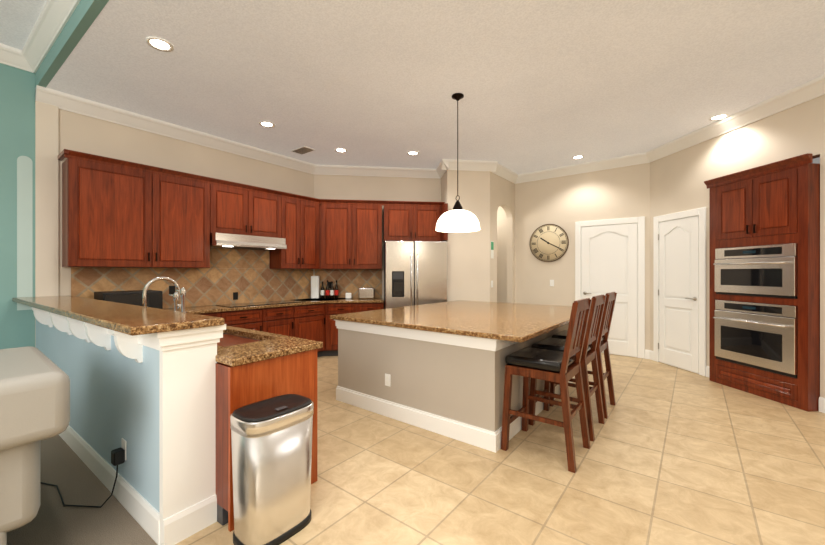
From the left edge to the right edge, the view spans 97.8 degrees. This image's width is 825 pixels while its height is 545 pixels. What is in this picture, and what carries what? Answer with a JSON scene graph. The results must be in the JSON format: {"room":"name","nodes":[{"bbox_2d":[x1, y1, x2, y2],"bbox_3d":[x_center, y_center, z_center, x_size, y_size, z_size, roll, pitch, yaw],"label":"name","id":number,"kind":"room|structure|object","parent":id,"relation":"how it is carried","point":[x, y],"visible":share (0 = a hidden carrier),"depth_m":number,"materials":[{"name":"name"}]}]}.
{"room":"kitchen","nodes":[
{"label":"kitchen","id":0,"kind":"room"},
{"bbox_2d":[0,0,45,49],"bbox_3d":[-1.294,-2.250,-0.918,10.192,0.100,4.960,0,0,38],"label":"ceiling","id":1,"kind":"structure","parent":0,"point":[18,18],"depth_m":3.13,"materials":[{"name":"paint"}]},
{"bbox_2d":[22,0,108,87],"bbox_3d":[0.078,-2.049,0.835,10.198,0.302,0.568,0,0,38],"label":"wall","id":2,"kind":"structure","parent":0,"point":[60,28],"depth_m":3.06,"materials":[{"name":"teal paint"}]},
{"bbox_2d":[7,435,156,544],"bbox_3d":[-4.167,1.403,1.123,3.750,0.054,4.640,0,0,38],"label":"floor","id":3,"kind":"structure","parent":0,"point":[77,481],"depth_m":2.06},
{"bbox_2d":[0,346,69,544],"bbox_3d":[-2.184,0.885,1.427,1.000,0.930,1.080,0,0,38],"label":"recliner","id":4,"kind":"object","parent":3,"relation":"on","point":[34,396],"visible":1,"depth_m":1.48,"materials":[{"name":"beige leather"}]},
{"bbox_2d":[0,43,314,348],"bbox_3d":[-4.165,-0.410,3.368,0.228,3.580,8.180,0,0,38],"label":"wall","id":5,"kind":"structure","parent":0,"point":[42,128],"depth_m":3.79,"materials":[{"name":"paint"}]},
{"bbox_2d":[58,149,161,268],"bbox_3d":[-3.388,-0.650,4.074,0.334,1.180,0.792,0,0,38],"label":"upper cabinet","id":6,"kind":"object","parent":5,"relation":"attached to","point":[155,228],"depth_m":3.93,"materials":[{"name":"brown wood"}]},
{"bbox_2d":[169,286,174,293],"bbox_3d":[-3.118,0.227,4.669,0.007,0.110,0.070,0,0,38],"label":"outlet","id":7,"kind":"object","parent":5,"relation":"attached to","point":[172,291],"depth_m":4.66,"materials":[{"name":"black plastic"}]},
{"bbox_2d":[162,169,217,268],"bbox_3d":[-2.990,-0.650,4.584,0.334,1.180,0.786,0,0,38],"label":"upper cabinet","id":8,"kind":"object","parent":5,"relation":"attached to","point":[189,201],"depth_m":4.54,"materials":[{"name":"brown wood"}]},
{"bbox_2d":[71,267,313,314],"bbox_3d":[-2.744,0.201,5.164,0.010,0.517,3.160,0,0,38],"label":"backsplash","id":9,"kind":"structure","parent":5,"relation":"attached to","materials":[{"name":"beige tile"}]},
{"bbox_2d":[233,292,237,299],"bbox_3d":[-2.612,0.347,5.317,0.007,0.110,0.070,0,0,38],"label":"outlet","id":10,"kind":"object","parent":5,"relation":"attached to","point":[235,294],"depth_m":5.31,"materials":[{"name":"black plastic"}]},
{"bbox_2d":[218,179,277,240],"bbox_3d":[-2.473,-0.880,5.246,0.334,0.720,1.035,0,0,38],"label":"upper cabinet","id":11,"kind":"object","parent":5,"relation":"attached to","point":[248,212],"depth_m":5.11,"materials":[{"name":"brown wood"}]},
{"bbox_2d":[262,191,317,268],"bbox_3d":[-1.893,-0.650,5.934,0.402,1.180,0.906,0,0,38],"label":"upper cabinet","id":12,"kind":"object","parent":5,"relation":"attached to","point":[296,247],"depth_m":5.73,"materials":[{"name":"brown wood"}]},
{"bbox_2d":[314,164,440,299],"bbox_3d":[-0.695,-0.260,6.568,2.459,3.280,0.228,0,0,-7],"label":"wall","id":13,"kind":"structure","parent":0,"point":[342,182],"depth_m":6.55,"materials":[{"name":"paint"}]},
{"bbox_2d":[318,199,384,268],"bbox_3d":[-1.119,-0.650,6.332,1.034,1.180,1.057,0,0,38],"label":"upper cabinet","id":14,"kind":"object","parent":13,"relation":"attached to","point":[349,231],"depth_m":6.18,"materials":[{"name":"brown wood"}]},
{"bbox_2d":[382,201,433,240],"bbox_3d":[-0.015,-0.895,6.476,0.943,0.689,0.943,0,0,38],"label":"upper cabinet","id":15,"kind":"object","parent":13,"relation":"attached to","point":[402,220],"depth_m":6.30,"materials":[{"name":"brown wood"}]},
{"bbox_2d":[46,0,824,173],"bbox_3d":[2.337,-1.950,3.728,10.192,0.100,7.648,0,0,38],"label":"ceiling","id":16,"kind":"structure","parent":0,"point":[539,85],"depth_m":3.40,"materials":[{"name":"paint"}]},
{"bbox_2d":[146,37,173,51],"bbox_3d":[-2.099,-1.895,2.993,0.189,0.007,0.189,0,0,14],"label":"recessed light","id":17,"kind":"object","parent":16,"relation":"in","point":[160,44],"depth_m":3.00,"materials":[{"name":"white"}]},
{"bbox_2d":[259,121,274,127],"bbox_3d":[-1.862,-1.895,4.606,0.189,0.007,0.189,0,0,32],"label":"recessed light","id":18,"kind":"object","parent":16,"relation":"in","point":[268,124],"depth_m":4.61,"materials":[{"name":"white"}]},
{"bbox_2d":[291,146,314,154],"bbox_3d":[-1.698,-1.891,5.584,0.340,0.015,0.200,0,0,38],"label":"air vent","id":19,"kind":"object","parent":16,"relation":"in","point":[302,150],"depth_m":5.56,"materials":[{"name":"white"}]},
{"bbox_2d":[335,148,346,152],"bbox_3d":[-1.109,-1.895,5.584,0.189,0.007,0.189,0,0,-1],"label":"recessed light","id":20,"kind":"object","parent":16,"relation":"in","point":[341,150],"depth_m":5.58,"materials":[{"name":"white"}]},
{"bbox_2d":[407,151,418,154],"bbox_3d":[0.008,-1.895,5.724,0.189,0.007,0.189,0,0,14],"label":"recessed light","id":21,"kind":"object","parent":16,"relation":"in","point":[410,152],"depth_m":5.72,"materials":[{"name":"white"}]},
{"bbox_2d":[436,93,479,232],"bbox_3d":[0.486,-1.177,3.871,0.482,1.444,0.482,0,0,38],"label":"pendant lamp","id":22,"kind":"object","parent":16,"relation":"hanging from","point":[457,219],"visible":1,"depth_m":3.74,"materials":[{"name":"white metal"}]},
{"bbox_2d":[572,155,583,158],"bbox_3d":[2.722,-1.895,5.922,0.189,0.007,0.189,0,0,-1],"label":"recessed light","id":23,"kind":"object","parent":16,"relation":"in","point":[578,156],"depth_m":5.92,"materials":[{"name":"white"}]},
{"bbox_2d":[709,114,728,120],"bbox_3d":[3.745,-1.895,4.398,0.189,0.007,0.189,0,0,-1],"label":"recessed light","id":24,"kind":"object","parent":16,"relation":"in","point":[721,116],"depth_m":4.41,"materials":[{"name":"white"}]},
{"bbox_2d":[436,159,497,301],"bbox_3d":[0.907,-0.260,6.492,1.294,3.280,1.224,0,0,38],"label":"wall","id":25,"kind":"structure","parent":0,"point":[469,268],"depth_m":6.20,"materials":[{"name":"paint"}]},
{"bbox_2d":[434,202,447,240],"bbox_3d":[0.532,-0.895,6.398,0.477,0.689,0.477,0,0,38],"label":"upper cabinet","id":26,"kind":"object","parent":25,"relation":"attached to","point":[440,208],"depth_m":6.35,"materials":[{"name":"brown wood"}]},
{"bbox_2d":[144,353,824,544],"bbox_3d":[0.564,1.405,2.224,9.850,0.050,12.200,0,0,38],"label":"floor","id":27,"kind":"structure","parent":0,"point":[672,455],"depth_m":2.44,"materials":[{"name":"beige tile"}]},
{"bbox_2d":[12,296,225,544],"bbox_3d":[-2.502,0.815,2.791,3.341,1.130,0.577,0,0,38],"label":"wall","id":28,"kind":"structure","parent":27,"relation":"on","point":[143,381],"depth_m":1.98,"materials":[{"name":"paint"}]},
{"bbox_2d":[41,438,126,507],"bbox_3d":[-2.728,1.183,2.596,2.217,0.377,0.540,0,0,38],"label":"adapter","id":29,"kind":"object","parent":28,"relation":"attached to","point":[118,456],"visible":0.81,"depth_m":2.11,"materials":[{"name":"black plastic"}]},
{"bbox_2d":[193,313,229,324],"bbox_3d":[-2.823,0.942,4.579,0.604,0.873,0.628,0,0,38],"label":"base cabinet","id":30,"kind":"object","parent":27,"relation":"on","point":[226,316],"depth_m":4.60,"materials":[{"name":"brown wood"}]},
{"bbox_2d":[223,333,233,336],"bbox_3d":[-1.717,0.942,2.793,0.437,0.873,0.691,0,0,38],"label":"base cabinet","id":31,"kind":"object","parent":27,"relation":"on","point":[224,334],"depth_m":2.89,"materials":[{"name":"brown wood"}]},
{"bbox_2d":[217,333,257,344],"bbox_3d":[-1.373,0.942,2.525,0.436,0.873,0.691,0,0,38],"label":"base cabinet","id":32,"kind":"object","parent":27,"relation":"on","point":[235,340],"depth_m":2.67,"materials":[{"name":"brown wood"}]},
{"bbox_2d":[230,309,269,332],"bbox_3d":[-2.500,0.942,4.992,0.604,0.873,0.703,0,0,38],"label":"base cabinet","id":33,"kind":"object","parent":27,"relation":"on","point":[252,318],"depth_m":4.91,"materials":[{"name":"brown wood"}]},
{"bbox_2d":[216,349,321,531],"bbox_3d":[-1.012,0.942,2.243,0.479,0.873,0.692,0,0,38],"label":"base cabinet","id":34,"kind":"object","parent":27,"relation":"on","point":[245,385],"depth_m":2.00,"materials":[{"name":"brown wood"}]},
{"bbox_2d":[216,325,325,368],"bbox_3d":[-1.926,0.480,2.976,2.869,0.040,0.722,0,0,38],"label":"countertop","id":35,"kind":"structure","parent":34,"relation":"on","point":[269,346],"depth_m":2.24,"materials":[{"name":"brown stone"}]},
{"bbox_2d":[230,394,313,544],"bbox_3d":[-0.748,1.047,1.942,0.280,0.666,0.404,0,0,38],"label":"trash can","id":36,"kind":"object","parent":27,"relation":"on","point":[271,440],"visible":1,"depth_m":1.82,"materials":[{"name":"silver metal"}]},
{"bbox_2d":[270,305,289,336],"bbox_3d":[-2.173,0.942,5.411,0.604,0.873,0.645,0,0,38],"label":"base cabinet","id":37,"kind":"object","parent":27,"relation":"on","point":[279,318],"depth_m":5.24,"materials":[{"name":"brown wood"}]},
{"bbox_2d":[306,301,383,355],"bbox_3d":[-1.252,0.942,6.194,1.482,0.873,1.467,0,0,38],"label":"base cabinet","id":38,"kind":"object","parent":27,"relation":"on","point":[319,325],"depth_m":5.87,"materials":[{"name":"brown wood"}]},
{"bbox_2d":[165,297,383,312],"bbox_3d":[-2.058,0.480,5.186,1.543,0.040,4.040,0,0,38],"label":"countertop","id":39,"kind":"structure","parent":38,"relation":"on","point":[322,303],"depth_m":5.48,"materials":[{"name":"brown stone"}]},
{"bbox_2d":[94,290,162,308],"bbox_3d":[-3.244,0.337,4.121,0.413,0.244,0.540,0,0,38],"label":"microwave","id":40,"kind":"object","parent":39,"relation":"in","point":[154,298],"visible":0.44,"depth_m":4.01,"materials":[{"name":"black plastic"}]},
{"bbox_2d":[230,301,289,308],"bbox_3d":[-2.206,0.455,5.329,0.460,0.008,1.154,0,0,38],"label":"cooktop","id":41,"kind":"object","parent":39,"relation":"in","point":[239,302],"depth_m":5.32,"materials":[{"name":"black glass"}]},
{"bbox_2d":[311,276,374,298],"bbox_3d":[-1.221,0.259,6.314,1.118,0.400,0.202,0,0,-2],"label":"kitchen items","id":42,"kind":"object","parent":39,"relation":"on","point":[363,293],"depth_m":6.25,"materials":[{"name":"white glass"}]},
{"bbox_2d":[314,269,381,300],"bbox_3d":[-1.150,0.201,6.497,0.853,0.517,0.854,0,0,38],"label":"backsplash","id":43,"kind":"structure","parent":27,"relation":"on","point":[348,280],"depth_m":6.49,"materials":[{"name":"tile"}]},
{"bbox_2d":[384,241,446,308],"bbox_3d":[0.029,0.426,6.240,1.030,1.884,0.807,0,0,-7],"label":"fridge","id":44,"kind":"object","parent":27,"relation":"on","point":[415,272],"visible":0.65,"depth_m":5.90,"materials":[{"name":"grey metal"}]},
{"bbox_2d":[335,320,574,452],"bbox_3d":[0.683,0.940,4.326,1.870,0.880,2.540,0,0,38],"label":"kitchen island","id":45,"kind":"object","parent":27,"relation":"on","point":[438,368],"depth_m":3.16,"materials":[{"name":"paint"}]},
{"bbox_2d":[330,300,571,343],"bbox_3d":[0.777,0.489,4.276,2.120,0.058,2.704,0,0,38],"label":"island countertop","id":46,"kind":"structure","parent":45,"relation":"on","point":[479,320],"depth_m":3.60,"materials":[{"name":"brown stone"}]},
{"bbox_2d":[501,298,591,472],"bbox_3d":[1.055,0.790,2.824,0.560,1.180,0.474,0,0,38],"label":"stool","id":47,"kind":"object","parent":27,"relation":"on","point":[560,367],"visible":1,"depth_m":2.73,"materials":[{"name":"brown wood"}]},
{"bbox_2d":[528,294,605,441],"bbox_3d":[1.415,0.790,3.285,0.560,1.180,0.474,0,0,38],"label":"stool","id":48,"kind":"object","parent":27,"relation":"on","point":[589,355],"visible":0.73,"depth_m":3.22,"materials":[{"name":"brown wood"}]},
{"bbox_2d":[550,292,616,418],"bbox_3d":[1.772,0.790,3.742,0.560,1.180,0.474,0,0,38],"label":"stool","id":49,"kind":"object","parent":27,"relation":"on","point":[602,344],"visible":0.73,"depth_m":3.65,"materials":[{"name":"brown wood"}]},
{"bbox_2d":[708,153,819,411],"bbox_3d":[4.218,0.105,4.127,1.250,2.546,1.250,0,0,38],"label":"tall cabinet","id":50,"kind":"object","parent":27,"relation":"on","point":[764,281],"depth_m":3.91,"materials":[{"name":"brown wood"}]},
{"bbox_2d":[490,163,499,301],"bbox_3d":[0.872,-0.260,6.700,1.528,3.280,0.150,0,0,38],"label":"wall","id":51,"kind":"structure","parent":0,"point":[496,175],"depth_m":6.41,"materials":[{"name":"paint"}]},
{"bbox_2d":[500,164,517,302],"bbox_3d":[1.725,-0.260,6.737,0.228,3.280,0.958,0,0,38],"label":"wall","id":52,"kind":"structure","parent":0,"point":[504,180],"depth_m":7.02,"materials":[{"name":"paint"}]},
{"bbox_2d":[491,241,553,286],"bbox_3d":[1.977,-0.143,6.481,1.313,0.807,0.064,0,0,-17],"label":"switch plates","id":53,"kind":"object","parent":52,"relation":"attached to","point":[492,256],"visible":1,"depth_m":6.31,"materials":[{"name":"white plastic"}]},
{"bbox_2d":[497,152,649,349],"bbox_3d":[2.357,-0.260,6.859,3.832,3.280,0.228,0,0,38],"label":"wall","id":54,"kind":"structure","parent":0,"point":[565,198],"depth_m":6.53,"materials":[{"name":"paint"}]},
{"bbox_2d":[530,224,568,261],"bbox_3d":[2.529,-0.548,6.693,0.706,0.706,0.031,0,0,38],"label":"wall clock","id":55,"kind":"object","parent":54,"relation":"attached to","point":[549,242],"visible":1,"depth_m":6.67,"materials":[{"name":"brown"}]},
{"bbox_2d":[575,216,644,358],"bbox_3d":[3.298,0.240,6.073,1.047,2.280,0.063,0,0,38],"label":"door","id":56,"kind":"structure","parent":54,"relation":"in","point":[609,255],"depth_m":5.99,"materials":[{"name":"white wood"}]},
{"bbox_2d":[645,350,708,376],"bbox_3d":[2.969,1.308,5.861,3.027,0.145,0.806,0,0,38],"label":"baseboard","id":57,"kind":"structure","parent":54,"relation":"attached to","point":[648,354],"depth_m":5.71,"materials":[{"name":"white"}]},
{"bbox_2d":[646,75,824,412],"bbox_3d":[4.031,-0.260,3.978,2.707,3.280,2.778,0,0,38],"label":"wall","id":58,"kind":"structure","parent":0,"point":[790,123],"depth_m":4.33,"materials":[{"name":"paint"}]},
{"bbox_2d":[653,207,705,375],"bbox_3d":[3.835,0.256,5.206,0.627,2.249,0.627,0,0,38],"label":"door","id":59,"kind":"structure","parent":58,"relation":"in","point":[679,289],"depth_m":5.16,"materials":[{"name":"white wood"}]}
]}

